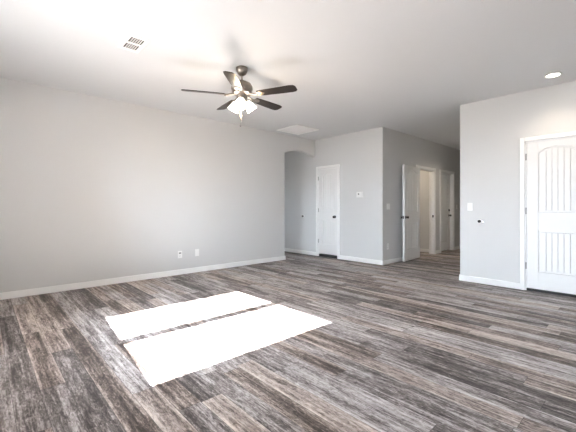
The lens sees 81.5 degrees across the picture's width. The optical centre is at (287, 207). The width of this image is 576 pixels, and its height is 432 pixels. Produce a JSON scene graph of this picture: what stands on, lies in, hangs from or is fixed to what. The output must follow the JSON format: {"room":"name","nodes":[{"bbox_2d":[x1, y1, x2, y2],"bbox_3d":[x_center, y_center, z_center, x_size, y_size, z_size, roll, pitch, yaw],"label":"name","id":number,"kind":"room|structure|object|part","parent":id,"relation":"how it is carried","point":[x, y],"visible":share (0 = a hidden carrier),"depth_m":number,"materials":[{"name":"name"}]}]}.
{"room":"empty living room","nodes":[
{"label":"empty living room","id":0,"kind":"room"},
{"bbox_2d":[0,77,314,292],"bbox_3d":[-1.865,-0.240,5.727,6.800,2.820,0.120,0,0,-43],"label":"wall","id":1,"kind":"structure","parent":0,"point":[92,188],"depth_m":5.08,"materials":[{"name":"grey paint"}]},
{"bbox_2d":[0,256,285,299],"bbox_3d":[-1.990,1.086,5.603,5.149,0.088,0.134,0,0,-43],"label":"baseboard","id":2,"kind":"structure","parent":1,"relation":"attached to","point":[58,288],"depth_m":5.05,"materials":[{"name":"white paint"}]},
{"bbox_2d":[0,249,575,431],"bbox_3d":[2.521,1.180,5.031,13.720,0.100,12.640,0,0,-43],"label":"floor","id":3,"kind":"structure","parent":0,"point":[299,342],"depth_m":2.58,"materials":[{"name":"grey wood"}]},
{"bbox_2d":[0,0,575,149],"bbox_3d":[2.521,-1.660,5.031,13.720,0.100,12.640,0,0,-43],"label":"ceiling","id":4,"kind":"structure","parent":0,"point":[409,67],"depth_m":3.46,"materials":[{"name":"paint"}]},
{"bbox_2d":[118,33,149,52],"bbox_3d":[-1.510,-1.606,3.270,0.196,0.008,0.350,0,0,-43],"label":"ceiling vent","id":5,"kind":"object","parent":4,"relation":"in","point":[131,42],"visible":1,"depth_m":3.26,"materials":[{"name":"white metal"}]},
{"bbox_2d":[181,66,296,126],"bbox_3d":[-0.526,-1.268,3.882,1.268,0.685,1.272,0,0,-43],"label":"ceiling fan","id":6,"kind":"object","parent":4,"relation":"hanging from","point":[242,89],"visible":1,"depth_m":3.78,"materials":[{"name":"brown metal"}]},
{"bbox_3d":[-0.948,-1.295,3.732,0.465,0.006,0.134,0,12,-15],"label":"blade","id":7,"kind":"part","parent":6,"relation":"part of","materials":[{"name":"brown wood"}]},
{"bbox_3d":[-0.766,-1.295,4.207,0.134,0.006,0.465,-14,8,-32],"label":"blade","id":8,"kind":"part","parent":6,"relation":"part of","materials":[{"name":"brown wood"}]},
{"bbox_3d":[-0.633,-1.173,3.898,0.130,0.143,0.138,0,0,-43],"label":"lamp shade","id":9,"kind":"part","parent":6,"relation":"part of","materials":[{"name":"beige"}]},
{"bbox_3d":[-0.553,-1.295,3.413,0.134,0.006,0.465,12,1,3],"label":"blade","id":10,"kind":"part","parent":6,"relation":"part of","materials":[{"name":"brown wood"}]},
{"bbox_3d":[-0.531,-1.173,3.723,0.131,0.143,0.133,0,0,-43],"label":"lamp shade","id":11,"kind":"part","parent":6,"relation":"part of","materials":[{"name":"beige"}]},
{"bbox_3d":[-0.429,-1.173,3.899,0.138,0.143,0.131,0,0,-43],"label":"lamp shade","id":12,"kind":"part","parent":6,"relation":"part of","materials":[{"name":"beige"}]},
{"bbox_3d":[-0.258,-1.295,4.181,0.134,0.006,0.465,-15,-10,38],"label":"blade","id":13,"kind":"part","parent":6,"relation":"part of","materials":[{"name":"brown wood"}]},
{"bbox_3d":[-0.126,-1.295,3.689,0.465,0.006,0.134,0,-12,21],"label":"blade","id":14,"kind":"part","parent":6,"relation":"part of","materials":[{"name":"brown wood"}]},
{"bbox_2d":[277,124,318,134],"bbox_3d":[0.200,-1.602,6.864,0.620,0.016,0.620,0,0,-43],"label":"ceiling hatch","id":15,"kind":"object","parent":4,"relation":"attached to","point":[297,129],"visible":1,"depth_m":6.83,"materials":[{"name":"white paint"}]},
{"bbox_3d":[0.200,-1.607,6.864,0.510,0.007,0.510,0,0,-43],"label":"panel","id":16,"kind":"part","parent":15,"relation":"part of","materials":[{"name":"white paint"}]},
{"bbox_2d":[544,72,562,77],"bbox_3d":[3.208,-1.606,4.046,0.180,0.008,0.180,0,0,-43],"label":"recessed light","id":17,"kind":"object","parent":4,"relation":"in","point":[555,74],"visible":1,"depth_m":4.04,"materials":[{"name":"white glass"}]},
{"bbox_2d":[285,127,385,260],"bbox_3d":[0.360,-0.240,8.345,0.120,2.740,4.595,0,0,-43],"label":"wall","id":18,"kind":"structure","parent":0,"point":[361,155],"depth_m":7.21,"materials":[{"name":"grey paint"}]},
{"bbox_2d":[285,248,315,255],"bbox_3d":[-0.288,1.086,8.951,0.014,0.088,2.825,0,0,-43],"label":"baseboard","id":19,"kind":"structure","parent":18,"relation":"attached to","point":[286,249],"depth_m":8.28,"materials":[{"name":"white paint"}]},
{"bbox_2d":[316,164,339,258],"bbox_3d":[0.931,0.080,7.678,0.182,2.100,0.700,0,0,-43],"label":"door","id":20,"kind":"structure","parent":18,"relation":"in","point":[328,179],"depth_m":7.65,"materials":[{"name":"white paint"}]},
{"bbox_2d":[356,192,362,196],"bbox_3d":[1.498,-0.280,6.997,0.028,0.116,0.170,0,0,-43],"label":"thermostat","id":21,"kind":"object","parent":18,"relation":"attached to","point":[358,194],"visible":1,"depth_m":6.98,"materials":[{"name":"white plastic"}]},
{"bbox_2d":[339,255,382,264],"bbox_3d":[1.508,1.086,6.996,0.014,0.088,1.084,0,0,-43],"label":"baseboard","id":22,"kind":"structure","parent":18,"relation":"attached to","point":[364,260],"depth_m":6.96,"materials":[{"name":"white paint"}]},
{"bbox_2d":[386,128,459,259],"bbox_3d":[4.139,-0.240,8.777,6.030,2.740,0.120,0,0,-43],"label":"wall","id":23,"kind":"structure","parent":0,"point":[402,149],"depth_m":7.14,"materials":[{"name":"grey paint"}]},
{"bbox_2d":[401,165,435,261],"bbox_3d":[2.958,0.080,7.619,0.236,2.100,1.765,0,0,42],"label":"door","id":24,"kind":"structure","parent":23,"relation":"in","point":[411,175],"depth_m":7.32,"materials":[{"name":"white paint"}]},
{"bbox_3d":[3.258,0.080,7.873,0.990,2.100,0.020,0,0,-43],"label":"casing","id":25,"kind":"part","parent":24,"relation":"part of","materials":[{"name":"white paint"}]},
{"bbox_2d":[383,246,459,264],"bbox_3d":[4.140,1.086,8.687,6.150,0.088,0.014,0,0,-43],"label":"baseboard","id":26,"kind":"structure","parent":23,"relation":"attached to","point":[399,259],"depth_m":6.95,"materials":[{"name":"white paint"}]},
{"bbox_2d":[440,169,454,252],"bbox_3d":[4.105,0.080,8.732,0.900,2.100,0.140,0,0,-43],"label":"door","id":27,"kind":"structure","parent":23,"relation":"in","point":[447,180],"depth_m":8.90,"materials":[{"name":"white paint"}]},
{"bbox_2d":[420,170,428,248],"bbox_3d":[2.246,-0.240,8.665,1.830,2.740,2.275,0,0,-43],"label":"wall","id":28,"kind":"structure","parent":0,"point":[424,175],"depth_m":8.56,"materials":[{"name":"grey paint"}]},
{"bbox_2d":[420,248,428,252],"bbox_3d":[2.904,1.086,9.201,0.014,0.088,2.175,0,0,-43],"label":"baseboard","id":29,"kind":"structure","parent":28,"relation":"attached to","point":[421,249],"depth_m":8.55,"materials":[{"name":"white paint"}]},
{"bbox_2d":[460,80,575,282],"bbox_3d":[7.186,-0.240,5.126,6.480,2.740,6.230,0,0,-43],"label":"wall","id":30,"kind":"structure","parent":0,"point":[491,130],"depth_m":4.84,"materials":[{"name":"grey paint"}]},
{"bbox_2d":[467,203,472,210],"bbox_3d":[2.787,-0.020,5.119,0.010,0.120,0.075,0,0,-43],"label":"light switch","id":31,"kind":"object","parent":30,"relation":"attached to","point":[469,205],"visible":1,"depth_m":5.12,"materials":[{"name":"white plastic"}]},
{"bbox_2d":[459,274,519,288],"bbox_3d":[7.176,1.086,5.127,6.494,0.088,6.244,0,0,-43],"label":"baseboard","id":32,"kind":"structure","parent":30,"relation":"attached to","point":[487,281],"depth_m":4.91,"materials":[{"name":"white paint"}]},
{"bbox_2d":[520,131,575,297],"bbox_3d":[3.529,0.080,4.361,0.182,2.100,0.830,0,0,-43],"label":"door","id":33,"kind":"structure","parent":30,"relation":"in","point":[547,166],"depth_m":4.42,"materials":[{"name":"white paint"}]}
]}

